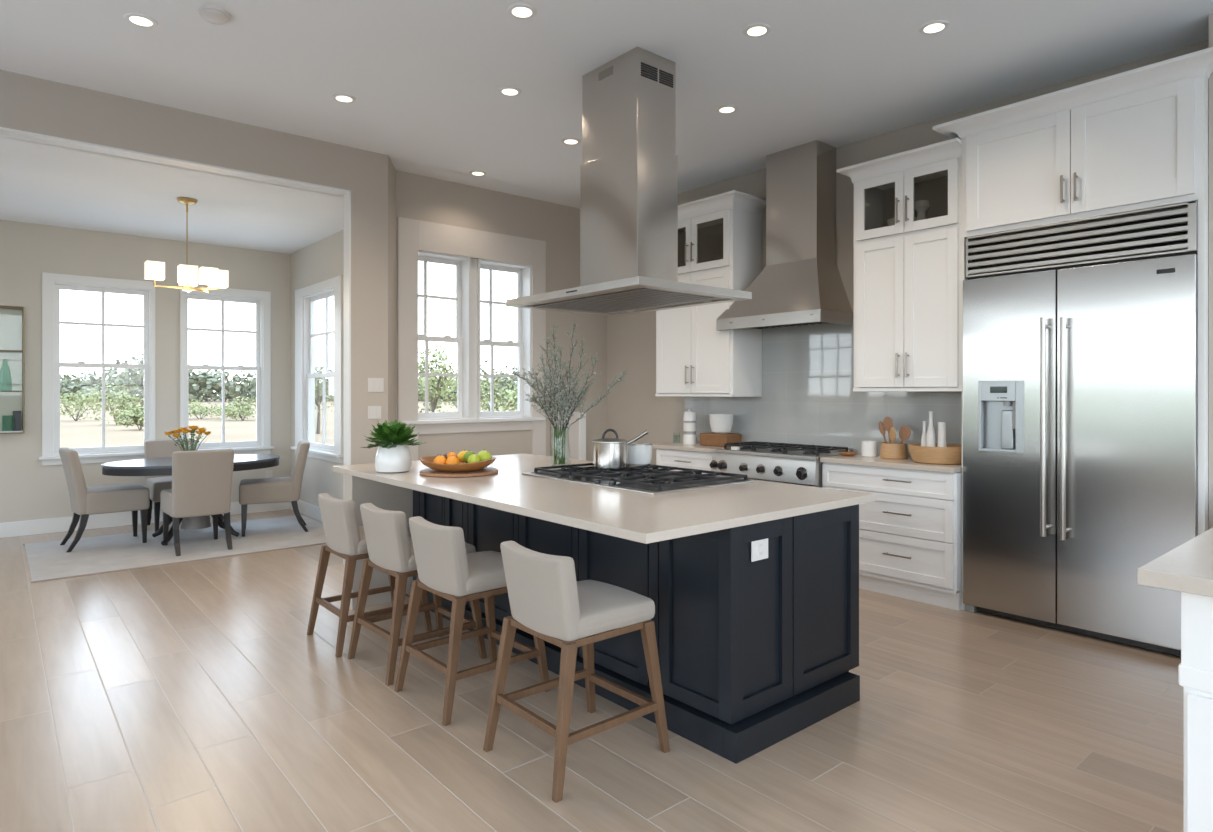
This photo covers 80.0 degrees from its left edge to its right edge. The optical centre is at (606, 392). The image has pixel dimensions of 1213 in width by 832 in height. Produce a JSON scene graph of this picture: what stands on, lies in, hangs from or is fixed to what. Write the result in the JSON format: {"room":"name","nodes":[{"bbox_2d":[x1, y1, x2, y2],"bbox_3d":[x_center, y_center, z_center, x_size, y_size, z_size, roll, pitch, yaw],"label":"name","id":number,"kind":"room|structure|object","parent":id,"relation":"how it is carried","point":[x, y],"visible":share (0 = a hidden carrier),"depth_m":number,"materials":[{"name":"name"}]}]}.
{"room":"kitchen","nodes":[
{"label":"kitchen","id":0,"kind":"room"},
{"bbox_2d":[0,220,290,522],"bbox_3d":[-5.888,-0.182,6.991,5.660,3.160,0.140,0,0,-40],"label":"wall","id":1,"kind":"structure","parent":0,"point":[29,490],"depth_m":7.38,"materials":[{"name":"beige paint"}]},
{"bbox_2d":[0,305,24,433],"bbox_3d":[-5.886,-0.214,6.790,0.656,1.220,0.164,0,0,-40],"label":"wall shelf","id":2,"kind":"object","parent":1,"relation":"attached to","point":[1,306],"visible":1,"depth_m":6.93,"materials":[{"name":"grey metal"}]},
{"bbox_2d":[38,272,154,465],"bbox_3d":[-5.242,-0.232,7.490,1.020,1.910,0.195,0,0,-40],"label":"window","id":3,"kind":"structure","parent":1,"relation":"in","point":[52,283],"depth_m":7.41,"materials":[{"name":"white paint"}]},
{"bbox_2d":[0,502,289,537],"bbox_3d":[-5.814,1.325,6.950,5.320,0.145,0.018,0,0,-40],"label":"baseboard","id":4,"kind":"structure","parent":1,"relation":"attached to","point":[52,525],"depth_m":7.41,"materials":[{"name":"white paint"}]},
{"bbox_2d":[180,286,273,453],"bbox_3d":[-4.342,-0.232,8.252,0.992,1.910,0.195,0,0,-40],"label":"window","id":5,"kind":"structure","parent":1,"relation":"in","point":[261,299],"depth_m":8.34,"materials":[{"name":"white paint"}]},
{"bbox_2d":[0,134,343,253],"bbox_3d":[-4.884,-1.737,5.777,5.620,0.150,3.410,0,0,-40],"label":"ceiling","id":6,"kind":"structure","parent":0,"point":[43,183],"depth_m":6.26,"materials":[{"name":"white paint"}]},
{"bbox_2d":[144,197,228,292],"bbox_3d":[-3.623,-1.270,6.215,0.583,0.785,0.596,0,0,-40],"label":"chandelier","id":7,"kind":"object","parent":6,"relation":"hanging from","point":[187,275],"visible":1,"depth_m":6.15,"materials":[{"name":"gold metal"}]},
{"bbox_2d":[0,70,387,464],"bbox_3d":[-3.840,-0.337,4.375,5.200,3.470,0.120,0,0,-40],"label":"wall header","id":8,"kind":"structure","parent":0,"point":[27,103],"depth_m":5.44,"materials":[{"name":"beige paint"}]},
{"bbox_2d":[0,127,350,464],"bbox_3d":[-3.578,-0.112,4.599,3.890,3.020,0.127,0,0,-40],"label":"trim","id":9,"kind":"structure","parent":8,"relation":"attached to","point":[3,131],"depth_m":5.77,"materials":[{"name":"white paint"}]},
{"bbox_2d":[368,406,380,418],"bbox_3d":[-1.903,0.163,5.933,0.115,0.105,0.009,0,0,-40],"label":"light switch","id":10,"kind":"object","parent":8,"relation":"attached to","point":[374,412],"visible":1,"depth_m":5.93,"materials":[{"name":"white plastic"}]},
{"bbox_2d":[368,378,383,391],"bbox_3d":[-1.895,-0.062,5.939,0.135,0.115,0.009,0,0,-40],"label":"light switch","id":11,"kind":"object","parent":8,"relation":"attached to","point":[374,384],"visible":1,"depth_m":5.94,"materials":[{"name":"white plastic"}]},
{"bbox_2d":[291,229,343,506],"bbox_3d":[-2.803,-0.182,7.613,0.130,3.160,3.000,0,0,-40],"label":"wall","id":12,"kind":"structure","parent":0,"point":[322,260],"depth_m":7.96,"materials":[{"name":"beige paint"}]},
{"bbox_2d":[290,500,321,521],"bbox_3d":[-2.838,1.325,7.540,0.018,0.145,2.932,0,0,-40],"label":"baseboard","id":13,"kind":"structure","parent":12,"relation":"attached to","point":[307,509],"depth_m":8.11,"materials":[{"name":"white paint"}]},
{"bbox_2d":[290,275,343,462],"bbox_3d":[-3.145,-0.237,7.959,0.185,1.920,1.530,0,0,-40],"label":"window","id":14,"kind":"structure","parent":12,"relation":"in","point":[305,298],"depth_m":8.12,"materials":[{"name":"white paint"}]},
{"bbox_2d":[388,157,395,422],"bbox_3d":[-1.896,-0.312,6.290,0.100,3.420,0.579,0,0,-10],"label":"wall","id":15,"kind":"structure","parent":0,"point":[391,170],"depth_m":6.19,"materials":[{"name":"beige paint"}]},
{"bbox_2d":[396,170,606,460],"bbox_3d":[-0.932,-0.337,7.364,2.658,3.470,0.240,0,0,-40],"label":"wall","id":16,"kind":"structure","parent":0,"point":[418,197],"depth_m":7.33,"materials":[{"name":"beige paint"}]},
{"bbox_2d":[418,250,469,419],"bbox_3d":[-1.605,-0.517,6.787,0.610,1.545,0.230,0,0,-40],"label":"window","id":17,"kind":"structure","parent":16,"relation":"in","point":[462,263],"depth_m":6.90,"materials":[{"name":"white paint"}]},
{"bbox_2d":[397,217,545,460],"bbox_3d":[-1.241,-0.149,6.931,1.600,2.815,0.022,0,0,-40],"label":"trim","id":18,"kind":"structure","parent":16,"relation":"attached to","point":[413,235],"depth_m":6.71,"materials":[{"name":"grey paint"}]},
{"bbox_2d":[400,417,544,424],"bbox_3d":[-1.275,0.269,6.955,1.550,0.032,0.180,0,0,-40],"label":"trim","id":19,"kind":"structure","parent":16,"relation":"attached to","point":[527,418],"depth_m":6.84,"materials":[{"name":"white paint"}]},
{"bbox_2d":[470,258,476,418],"bbox_3d":[-1.352,-0.517,7.031,0.120,1.550,0.195,0,0,-40],"label":"trim","id":20,"kind":"structure","parent":16,"relation":"attached to","point":[473,262],"depth_m":6.96,"materials":[{"name":"white paint"}]},
{"bbox_2d":[477,259,530,418],"bbox_3d":[-1.070,-0.517,7.241,0.612,1.545,0.230,0,0,-40],"label":"window","id":21,"kind":"structure","parent":16,"relation":"in","point":[523,343],"depth_m":7.34,"materials":[{"name":"white paint"}]},
{"bbox_2d":[551,413,578,459],"bbox_3d":[-0.430,0.808,7.512,0.260,1.180,0.136,0,0,-40],"label":"wall","id":22,"kind":"structure","parent":0,"point":[572,432],"depth_m":7.48,"materials":[{"name":"grey paint"}]},
{"bbox_2d":[573,412,585,459],"bbox_3d":[-0.298,0.803,7.620,0.080,1.190,0.170,0,0,-40],"label":"trim","id":23,"kind":"structure","parent":22,"relation":"attached to","point":[582,422],"depth_m":7.55,"materials":[{"name":"white paint"}]},
{"bbox_2d":[0,509,1183,831],"bbox_3d":[-1.237,1.458,3.454,8.380,0.120,11.870,0,0,-40],"label":"floor","id":24,"kind":"structure","parent":0,"point":[195,696],"depth_m":2.96,"materials":[{"name":"brown wood"}]},
{"bbox_2d":[23,515,325,582],"bbox_3d":[-3.844,1.392,6.757,2.457,0.012,1.740,0,0,-40],"label":"area rug","id":25,"kind":"object","parent":24,"relation":"on","point":[48,560],"visible":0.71,"depth_m":6.46,"materials":[{"name":"fabric"}]},
{"bbox_2d":[59,447,149,552],"bbox_3d":[-4.606,0.943,6.621,0.642,0.885,0.486,0,0,-43],"label":"dining chair","id":26,"kind":"object","parent":25,"relation":"on","point":[85,501],"visible":1,"depth_m":6.45,"materials":[{"name":"beige fabric"}]},
{"bbox_2d":[144,439,195,531],"bbox_3d":[-4.452,0.943,7.463,0.486,0.885,0.642,0,0,-40],"label":"dining chair","id":27,"kind":"object","parent":25,"relation":"on","point":[152,448],"visible":0.43,"depth_m":7.48,"materials":[{"name":"beige fabric"}]},
{"bbox_2d":[101,454,279,545],"bbox_3d":[-3.919,1.012,6.904,1.490,0.738,1.040,0,0,-40],"label":"dining table","id":28,"kind":"object","parent":25,"relation":"on","point":[162,466],"visible":0.53,"depth_m":6.75,"materials":[{"name":"black"}]},
{"bbox_2d":[161,449,234,555],"bbox_3d":[-3.662,0.943,6.477,0.486,0.885,0.642,0,0,-40],"label":"dining chair","id":29,"kind":"object","parent":25,"relation":"on","point":[201,479],"visible":1,"depth_m":6.28,"materials":[{"name":"beige fabric"}]},
{"bbox_2d":[239,440,309,536],"bbox_3d":[-3.328,0.943,7.266,0.642,0.885,0.486,0,0,-25],"label":"dining chair","id":30,"kind":"object","parent":25,"relation":"on","point":[276,489],"visible":1,"depth_m":7.09,"materials":[{"name":"beige fabric"}]},
{"bbox_2d":[307,493,431,656],"bbox_3d":[-1.366,0.990,4.171,0.553,0.816,0.482,0,0,-40],"label":"bar stool","id":31,"kind":"object","parent":24,"relation":"on","point":[345,539],"visible":0.73,"depth_m":3.96,"materials":[{"name":"fabric"}]},
{"bbox_2d":[348,503,486,685],"bbox_3d":[-0.996,0.990,3.803,0.553,0.816,0.482,0,0,-42],"label":"bar stool","id":32,"kind":"object","parent":24,"relation":"on","point":[389,543],"visible":0.75,"depth_m":3.62,"materials":[{"name":"fabric"}]},
{"bbox_2d":[395,516,549,725],"bbox_3d":[-0.628,0.990,3.388,0.553,0.816,0.482,0,0,-41],"label":"bar stool","id":33,"kind":"object","parent":24,"relation":"on","point":[445,570],"visible":0.85,"depth_m":3.23,"materials":[{"name":"fabric"}]},
{"bbox_2d":[483,541,669,802],"bbox_3d":[-0.117,0.990,2.821,0.553,0.816,0.482,0,0,-40],"label":"bar stool","id":34,"kind":"object","parent":24,"relation":"on","point":[547,602],"visible":1,"depth_m":2.69,"materials":[{"name":"fabric"}]},
{"bbox_2d":[344,474,859,763],"bbox_3d":[-0.263,0.956,4.039,1.309,0.884,2.986,0,0,-40],"label":"kitchen island","id":35,"kind":"object","parent":24,"relation":"on","point":[754,655],"visible":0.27,"depth_m":3.06,"materials":[{"name":"black paint"}]},
{"bbox_2d":[333,453,875,543],"bbox_3d":[-0.255,0.495,4.059,1.495,0.035,2.967,0,0,-40],"label":"island countertop","id":36,"kind":"structure","parent":35,"relation":"on","point":[633,516],"depth_m":3.26,"materials":[{"name":"stone"}]},
{"bbox_2d":[360,420,425,472],"bbox_3d":[-1.287,0.319,4.392,0.369,0.317,0.369,0,0,-40],"label":"potted plant","id":37,"kind":"object","parent":36,"relation":"on","point":[393,455],"visible":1,"depth_m":4.30,"materials":[{"name":"green plant"}]},
{"bbox_2d":[419,467,498,476],"bbox_3d":[-0.871,0.468,4.283,0.460,0.020,0.460,0,0,-40],"label":"serving board","id":38,"kind":"object","parent":36,"relation":"on","point":[430,472],"visible":0.75,"depth_m":4.15,"materials":[{"name":"brown wood"}]},
{"bbox_2d":[419,456,496,471],"bbox_3d":[-0.863,0.423,4.280,0.454,0.074,0.452,0,0,-40],"label":"fruit bowl","id":39,"kind":"object","parent":38,"relation":"on","point":[427,461],"visible":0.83,"depth_m":4.12,"materials":[{"name":"brown wood"}]},
{"bbox_2d":[522,463,754,494],"bbox_3d":[0.150,0.458,4.034,0.755,0.044,1.100,0,0,-40],"label":"cooktop","id":40,"kind":"object","parent":36,"relation":"in","point":[646,479],"visible":0.91,"depth_m":3.85,"materials":[{"name":"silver metal"}]},
{"bbox_2d":[592,429,647,469],"bbox_3d":[0.066,0.324,4.202,0.306,0.229,0.208,0,0,-26],"label":"saucepan","id":41,"kind":"object","parent":40,"relation":"on","point":[608,453],"visible":1,"depth_m":4.10,"materials":[{"name":"silver metal"}]},
{"bbox_2d":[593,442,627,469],"bbox_3d":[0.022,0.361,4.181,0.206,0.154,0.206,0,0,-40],"label":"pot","id":42,"kind":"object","parent":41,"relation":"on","point":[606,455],"depth_m":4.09,"materials":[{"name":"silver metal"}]},
{"bbox_2d":[628,443,652,465],"bbox_3d":[0.191,0.374,4.390,0.178,0.128,0.178,0,0,-40],"label":"saucepan","id":43,"kind":"object","parent":40,"relation":"on","point":[639,454],"visible":0.8,"depth_m":4.32,"materials":[{"name":"white metal"}]},
{"bbox_3d":[-0.296,0.348,4.626,0.140,0.260,0.139,0,0,-40],"label":"vase","id":44,"kind":"object","parent":36,"relation":"on","visible":0},
{"bbox_2d":[506,363,555,463],"bbox_3d":[-0.483,0.136,4.627,0.329,0.644,0.098,0,0,-10],"label":"branch","id":45,"kind":"object","parent":44,"relation":"in","point":[527,380],"visible":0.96,"depth_m":4.62,"materials":[{"name":"green plant"}]},
{"bbox_2d":[528,368,563,464],"bbox_3d":[-0.383,0.151,4.598,0.225,0.616,0.140,0,0,7],"label":"branch","id":46,"kind":"object","parent":44,"relation":"in","point":[537,383],"visible":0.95,"depth_m":4.60,"materials":[{"name":"green"}]},
{"bbox_2d":[542,367,558,464],"bbox_3d":[-0.355,0.150,4.552,0.112,0.616,0.123,0,0,6],"label":"branch","id":47,"kind":"object","parent":44,"relation":"in","point":[552,375],"visible":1,"depth_m":4.55,"materials":[{"name":"green plant"}]},
{"bbox_2d":[546,348,563,464],"bbox_3d":[-0.317,0.089,4.583,0.099,0.739,0.108,0,0,22],"label":"branch","id":48,"kind":"object","parent":44,"relation":"in","point":[553,353],"visible":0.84,"depth_m":4.58,"materials":[{"name":"green"}]},
{"bbox_2d":[545,325,564,463],"bbox_3d":[-0.338,0.009,4.626,0.098,0.901,0.129,0,0,-40],"label":"branch","id":49,"kind":"object","parent":44,"relation":"in","point":[553,332],"visible":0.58,"depth_m":4.64,"materials":[{"name":"green"}]},
{"bbox_2d":[550,381,570,460],"bbox_3d":[-0.293,0.194,4.557,0.132,0.531,0.211,0,0,-8],"label":"branch","id":50,"kind":"object","parent":44,"relation":"in","point":[562,393],"visible":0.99,"depth_m":4.53,"materials":[{"name":"green"}]},
{"bbox_2d":[555,320,579,463],"bbox_3d":[-0.242,-0.003,4.618,0.150,0.924,0.127,0,0,-40],"label":"branch","id":51,"kind":"object","parent":44,"relation":"in","point":[572,335],"visible":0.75,"depth_m":4.64,"materials":[{"name":"green plant"}]},
{"bbox_2d":[562,371,584,464],"bbox_3d":[-0.214,0.162,4.537,0.122,0.592,0.203,0,0,-40],"label":"branch","id":52,"kind":"object","parent":44,"relation":"in","point":[571,397],"visible":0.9,"depth_m":4.54,"materials":[{"name":"green"}]},
{"bbox_2d":[564,336,590,425],"bbox_3d":[-0.200,0.046,4.661,0.167,0.825,0.140,0,0,-40],"label":"branch","id":53,"kind":"object","parent":44,"relation":"in","point":[581,343],"visible":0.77,"depth_m":4.66,"materials":[{"name":"green plant"}]},
{"bbox_2d":[557,352,601,455],"bbox_3d":[-0.179,0.101,4.617,0.298,0.716,0.088,0,0,10],"label":"branch","id":54,"kind":"object","parent":44,"relation":"in","point":[594,361],"visible":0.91,"depth_m":4.61,"materials":[{"name":"green"}]},
{"bbox_2d":[558,370,626,464],"bbox_3d":[-0.087,0.158,4.628,0.443,0.602,0.133,0,0,-7],"label":"branch","id":55,"kind":"object","parent":44,"relation":"in","point":[599,400],"visible":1,"depth_m":4.64,"materials":[{"name":"green"}]},
{"bbox_2d":[751,538,767,561],"bbox_3d":[0.615,0.626,2.892,0.105,0.088,0.010,0,0,-40],"label":"outlet","id":56,"kind":"object","parent":35,"relation":"attached to","point":[759,548],"visible":1,"depth_m":2.88,"materials":[{"name":"white plastic"}]},
{"bbox_2d":[656,448,716,475],"bbox_3d":[0.872,0.957,6.548,0.556,0.882,0.738,0,0,-40],"label":"base cabinet","id":57,"kind":"object","parent":24,"relation":"on","point":[664,457],"visible":0.21,"depth_m":6.41,"materials":[{"name":"white paint"}]},
{"bbox_2d":[652,442,742,452],"bbox_3d":[0.867,0.495,6.563,0.521,0.035,0.770,0,0,-40],"label":"countertop","id":58,"kind":"structure","parent":57,"relation":"on","point":[697,447],"depth_m":6.41,"materials":[{"name":"stone"}]},
{"bbox_2d":[683,408,696,443],"bbox_3d":[0.773,0.310,6.712,0.130,0.335,0.130,0,0,-40],"label":"canister","id":59,"kind":"object","parent":58,"relation":"on","point":[689,418],"visible":1,"depth_m":6.66,"materials":[{"name":"white ceramic"}]},
{"bbox_2d":[700,432,741,446],"bbox_3d":[1.026,0.423,6.507,0.220,0.110,0.320,0,0,-40],"label":"storage basket","id":60,"kind":"object","parent":58,"relation":"on","point":[707,439],"visible":0.73,"depth_m":6.41,"materials":[{"name":"brown wood"}]},
{"bbox_2d":[709,414,733,433],"bbox_3d":[1.032,0.282,6.499,0.220,0.170,0.220,0,0,-40],"label":"mixing bowl","id":61,"kind":"object","parent":60,"relation":"on","point":[719,423],"visible":1,"depth_m":6.42,"materials":[{"name":"white ceramic"}]},
{"bbox_2d":[710,441,855,487],"bbox_3d":[1.404,0.896,5.851,0.621,0.943,1.008,0,0,-40],"label":"range","id":62,"kind":"object","parent":24,"relation":"on","point":[797,464],"visible":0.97,"depth_m":5.65,"materials":[{"name":"silver metal"}]},
{"bbox_2d":[822,462,961,610],"bbox_3d":[2.084,0.957,5.122,0.553,0.882,0.974,0,0,-40],"label":"base cabinet","id":63,"kind":"object","parent":24,"relation":"on","point":[910,537],"visible":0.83,"depth_m":4.84,"materials":[{"name":"white paint"}]},
{"bbox_2d":[820,454,961,472],"bbox_3d":[2.086,0.495,5.125,0.521,0.035,0.975,0,0,-40],"label":"countertop","id":64,"kind":"structure","parent":63,"relation":"on","point":[857,459],"depth_m":4.98,"materials":[{"name":"stone"}]},
{"bbox_2d":[861,441,876,456],"bbox_3d":[1.963,0.420,5.401,0.112,0.115,0.112,0,0,-40],"label":"canister","id":65,"kind":"object","parent":64,"relation":"on","point":[868,448],"visible":1,"depth_m":5.36,"materials":[{"name":"white ceramic"}]},
{"bbox_2d":[880,442,906,458],"bbox_3d":[2.091,0.423,5.266,0.186,0.110,0.186,0,0,-40],"label":"utensil crock","id":66,"kind":"object","parent":64,"relation":"on","point":[896,450],"visible":0.98,"depth_m":5.19,"materials":[{"name":"brown wood"}]},
{"bbox_2d":[908,443,961,464],"bbox_3d":[2.273,0.419,4.942,0.390,0.118,0.390,0,0,-40],"label":"wooden bowl","id":67,"kind":"object","parent":64,"relation":"on","point":[951,454],"visible":0.86,"depth_m":4.79,"materials":[{"name":"brown wood"}]},
{"bbox_2d":[926,411,935,446],"bbox_3d":[2.238,0.297,4.984,0.060,0.335,0.060,0,0,-40],"label":"ceramic bottle","id":68,"kind":"object","parent":67,"relation":"in","point":[931,437],"visible":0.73,"depth_m":4.97,"materials":[{"name":"white ceramic"}]},
{"bbox_2d":[938,422,946,446],"bbox_3d":[2.277,0.332,4.907,0.057,0.265,0.057,0,0,-40],"label":"ceramic bottle","id":69,"kind":"object","parent":67,"relation":"in","point":[941,425],"visible":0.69,"depth_m":4.88,"materials":[{"name":"white ceramic"}]},
{"bbox_2d":[932,47,1212,609],"bbox_3d":[2.793,-0.160,4.282,0.558,3.115,1.476,0,0,-40],"label":"tall cabinet","id":70,"kind":"object","parent":24,"relation":"on","point":[1138,138],"visible":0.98,"depth_m":4.03,"materials":[{"name":"white paint"}]},
{"bbox_2d":[963,201,1197,655],"bbox_3d":[2.800,0.204,4.294,0.526,2.388,1.175,0,0,-40],"label":"refrigerator","id":71,"kind":"object","parent":24,"relation":"on","point":[1080,336],"visible":0.94,"depth_m":4.12,"materials":[{"name":"grey metal"}]},
{"bbox_2d":[1178,592,1212,831],"bbox_3d":[2.895,0.961,2.178,2.407,0.874,1.398,0,0,-40],"label":"base cabinet","id":72,"kind":"object","parent":24,"relation":"on","point":[1195,669],"visible":0.86,"depth_m":1.90,"materials":[{"name":"white paint"}]},
{"bbox_2d":[1137,528,1212,596],"bbox_3d":[2.869,0.500,2.181,2.452,0.045,1.517,0,0,-40],"label":"countertop","id":73,"kind":"structure","parent":72,"relation":"on","point":[1187,568],"depth_m":1.96,"materials":[{"name":"stone"}]},
{"bbox_2d":[0,0,1212,208],"bbox_3d":[-0.261,-2.047,2.303,8.180,0.150,8.650,0,0,-40],"label":"ceiling","id":74,"kind":"structure","parent":0,"point":[424,77],"depth_m":4.33,"materials":[{"name":"white paint"}]},
{"bbox_2d":[124,12,157,27],"bbox_3d":[-2.464,-1.968,3.827,0.152,0.008,0.152,0,0,-40],"label":"recessed light","id":75,"kind":"object","parent":74,"relation":"in","point":[138,19],"visible":1,"depth_m":3.82,"materials":[{"name":"white paint"}]},
{"bbox_2d":[198,5,230,24],"bbox_3d":[-2.034,-1.952,3.757,0.150,0.040,0.150,0,0,-40],"label":"smoke detector","id":76,"kind":"object","parent":74,"relation":"attached to","point":[212,14],"visible":1,"depth_m":3.72,"materials":[{"name":"white plastic"}]},
{"bbox_2d":[332,93,355,102],"bbox_3d":[-1.757,-1.968,4.841,0.152,0.008,0.152,0,0,-40],"label":"recessed light","id":77,"kind":"object","parent":74,"relation":"in","point":[340,97],"visible":1,"depth_m":4.83,"materials":[{"name":"white paint"}]},
{"bbox_2d":[498,86,521,95],"bbox_3d":[-0.632,-1.968,4.729,0.152,0.008,0.152,0,0,-40],"label":"recessed light","id":78,"kind":"object","parent":74,"relation":"in","point":[506,90],"visible":1,"depth_m":4.72,"materials":[{"name":"white paint"}]},
{"bbox_2d":[507,3,536,18],"bbox_3d":[-0.437,-1.968,3.737,0.152,0.008,0.152,0,0,-40],"label":"recessed light","id":79,"kind":"object","parent":74,"relation":"in","point":[517,10],"visible":1,"depth_m":3.73,"materials":[{"name":"white paint"}]},
{"bbox_2d":[506,46,751,315],"bbox_3d":[0.106,-1.259,4.410,0.907,1.426,1.235,0,0,-40],"label":"hood","id":80,"kind":"object","parent":74,"relation":"hanging from","point":[629,167],"visible":1,"depth_m":4.25,"materials":[{"name":"silver metal"}]},
{"bbox_2d":[598,66,612,80],"bbox_3d":[-0.004,-1.910,4.329,0.006,0.046,0.130,0,0,-40],"label":"vent","id":81,"kind":"object","parent":80,"relation":"attached to","point":[605,73],"depth_m":4.33,"materials":[{"name":"silver metal"}]},
{"bbox_2d":[641,62,657,81],"bbox_3d":[0.247,-1.852,4.178,0.129,0.076,0.006,0,0,-40],"label":"vent","id":82,"kind":"object","parent":80,"relation":"attached to","point":[649,70],"depth_m":4.18,"materials":[{"name":"black metal"}]},
{"bbox_2d":[659,70,672,87],"bbox_3d":[0.353,-1.852,4.267,0.113,0.076,0.006,0,0,-40],"label":"vent","id":83,"kind":"object","parent":80,"relation":"attached to","point":[665,76],"depth_m":4.26,"materials":[{"name":"black metal"}]},
{"bbox_2d":[743,23,770,37],"bbox_3d":[0.819,-1.968,3.934,0.152,0.008,0.152,0,0,-40],"label":"recessed light","id":84,"kind":"object","parent":74,"relation":"in","point":[755,30],"visible":1,"depth_m":3.92,"materials":[{"name":"white paint"}]},
{"bbox_2d":[919,20,949,34],"bbox_3d":[1.767,-1.968,3.901,0.152,0.008,0.152,0,0,-40],"label":"recessed light","id":85,"kind":"object","parent":74,"relation":"in","point":[935,26],"visible":1,"depth_m":3.89,"materials":[{"name":"white paint"}]},
{"bbox_2d":[607,40,1208,465],"bbox_3d":[2.683,-0.337,4.962,0.150,3.470,8.500,0,0,-40],"label":"wall","id":86,"kind":"structure","parent":0,"point":[633,407],"depth_m":6.92,"materials":[{"name":"beige paint"}]},
{"bbox_2d":[655,190,765,396],"bbox_3d":[0.889,-0.823,6.583,0.486,1.718,1.104,0,0,-40],"label":"upper cabinet","id":87,"kind":"object","parent":86,"relation":"attached to","point":[694,358],"visible":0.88,"depth_m":6.34,"materials":[{"name":"white paint"}]},
{"bbox_2d":[716,140,852,330],"bbox_3d":[1.442,-1.252,5.951,0.458,1.440,1.023,0,0,-40],"label":"range hood","id":88,"kind":"object","parent":86,"relation":"attached to","point":[800,283],"visible":0.97,"depth_m":5.76,"materials":[{"name":"silver metal"}]},
{"bbox_2d":[685,319,961,456],"bbox_3d":[1.688,-0.037,6.010,0.011,1.090,2.839,0,0,-40],"label":"backsplash","id":89,"kind":"structure","parent":86,"relation":"attached to","point":[808,397],"depth_m":5.92,"materials":[{"name":"grey tile"}]},
{"bbox_2d":[836,138,961,391],"bbox_3d":[2.144,-0.817,5.103,0.486,1.620,0.868,0,0,-40],"label":"upper cabinet","id":90,"kind":"object","parent":86,"relation":"attached to","point":[908,286],"visible":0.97,"depth_m":4.96,"materials":[{"name":"white paint"}]},
{"bbox_2d":[914,200,929,230],"bbox_3d":[2.248,-1.236,5.157,0.110,0.270,0.110,0,0,-40],"label":"vase","id":91,"kind":"object","parent":90,"relation":"in","point":[921,206],"visible":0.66,"depth_m":5.13,"materials":[{"name":"white ceramic"}]},
{"bbox_2d":[1209,13,1212,528],"bbox_3d":[3.418,-0.297,3.747,0.400,3.390,0.395,0,0,-40],"label":"wall","id":92,"kind":"structure","parent":0,"point":[1211,14],"depth_m":3.76,"materials":[{"name":"beige paint"}]},
{"label":"outside","id":93,"kind":"structure","parent":0,"visible":0},
{"bbox_2d":[60,396,517,447],"bbox_3d":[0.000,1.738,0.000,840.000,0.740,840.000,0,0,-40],"label":"ground","id":94,"kind":"structure","parent":93,"point":[82,433],"depth_m":34.50,"materials":[{"name":"beige soil"}]},
{"bbox_2d":[60,389,110,420],"bbox_3d":[-32.401,0.758,43.734,4.484,2.033,4.905,0,0,-40],"label":"bush","id":95,"kind":"object","parent":94,"relation":"on","point":[64,403],"visible":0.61,"depth_m":43.58,"materials":[{"name":"green plant"}]},
{"bbox_2d":[80,382,143,424],"bbox_3d":[-25.681,0.665,37.858,2.964,2.416,3.011,0,0,-40],"label":"bush","id":96,"kind":"object","parent":94,"relation":"on","point":[120,402],"visible":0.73,"depth_m":37.74,"materials":[{"name":"green plant"}]},
{"bbox_2d":[106,350,143,408],"bbox_3d":[-39.670,-1.047,61.924,5.637,5.692,5.273,0,0,-40],"label":"tree","id":97,"kind":"object","parent":94,"relation":"on","point":[140,374],"visible":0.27,"depth_m":60.95,"materials":[{"name":"green plant"}]},
{"bbox_2d":[113,403,143,429],"bbox_3d":[-21.285,1.086,33.047,1.972,1.357,1.982,0,0,-40],"label":"bush","id":98,"kind":"object","parent":94,"relation":"on","point":[135,418],"visible":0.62,"depth_m":32.72,"materials":[{"name":"green plant"}]},
{"bbox_2d":[189,399,236,418],"bbox_3d":[-25.867,1.058,45.923,4.808,1.429,5.242,0,0,-40],"label":"bush","id":99,"kind":"object","parent":94,"relation":"on","point":[194,408],"visible":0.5,"depth_m":45.54,"materials":[{"name":"green plant"}]},
{"bbox_2d":[212,396,255,419],"bbox_3d":[-22.133,0.978,44.084,3.199,1.581,3.211,0,0,-40],"label":"bush","id":100,"kind":"object","parent":94,"relation":"on","point":[239,410],"visible":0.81,"depth_m":43.55,"materials":[{"name":"green plant"}]},
{"bbox_2d":[60,359,517,401],"bbox_3d":[-68.909,-1.156,133.127,161.744,8.972,151.053,0,0,-40],"label":"hedgerow","id":101,"kind":"object","parent":94,"relation":"on","point":[204,384],"visible":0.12,"depth_m":112.22,"materials":[{"name":"green plant"}]},
{"bbox_2d":[315,359,333,433],"bbox_3d":[-11.970,0.174,30.061,3.923,3.254,3.630,0,0,-40],"label":"tree","id":102,"kind":"object","parent":94,"relation":"on","point":[317,402],"visible":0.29,"depth_m":29.98,"materials":[{"name":"green plant"}]},
{"bbox_2d":[418,344,456,412],"bbox_3d":[-4.513,0.276,19.071,1.346,3.057,1.744,0,0,-16],"label":"tree","id":103,"kind":"object","parent":94,"relation":"on","point":[432,389],"visible":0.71,"depth_m":18.87,"materials":[{"name":"green plant"}]},
{"bbox_2d":[422,367,489,410],"bbox_3d":[-5.218,0.432,25.847,2.841,2.735,2.768,0,0,-40],"label":"tree","id":104,"kind":"object","parent":94,"relation":"on","point":[454,372],"visible":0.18,"depth_m":25.86,"materials":[{"name":"green plant"}]},
{"bbox_2d":[445,365,517,411],"bbox_3d":[-3.418,0.480,21.846,2.580,2.640,2.665,0,0,-40],"label":"tree","id":105,"kind":"object","parent":94,"relation":"on","point":[500,392],"visible":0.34,"depth_m":21.70,"materials":[{"name":"green plant"}]},
{"bbox_2d":[494,388,517,410],"bbox_3d":[-1.935,0.600,17.977,2.209,2.402,2.232,0,0,-40],"label":"tree","id":106,"kind":"object","parent":94,"relation":"on","point":[514,404],"visible":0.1,"depth_m":17.90,"materials":[{"name":"green plant"}]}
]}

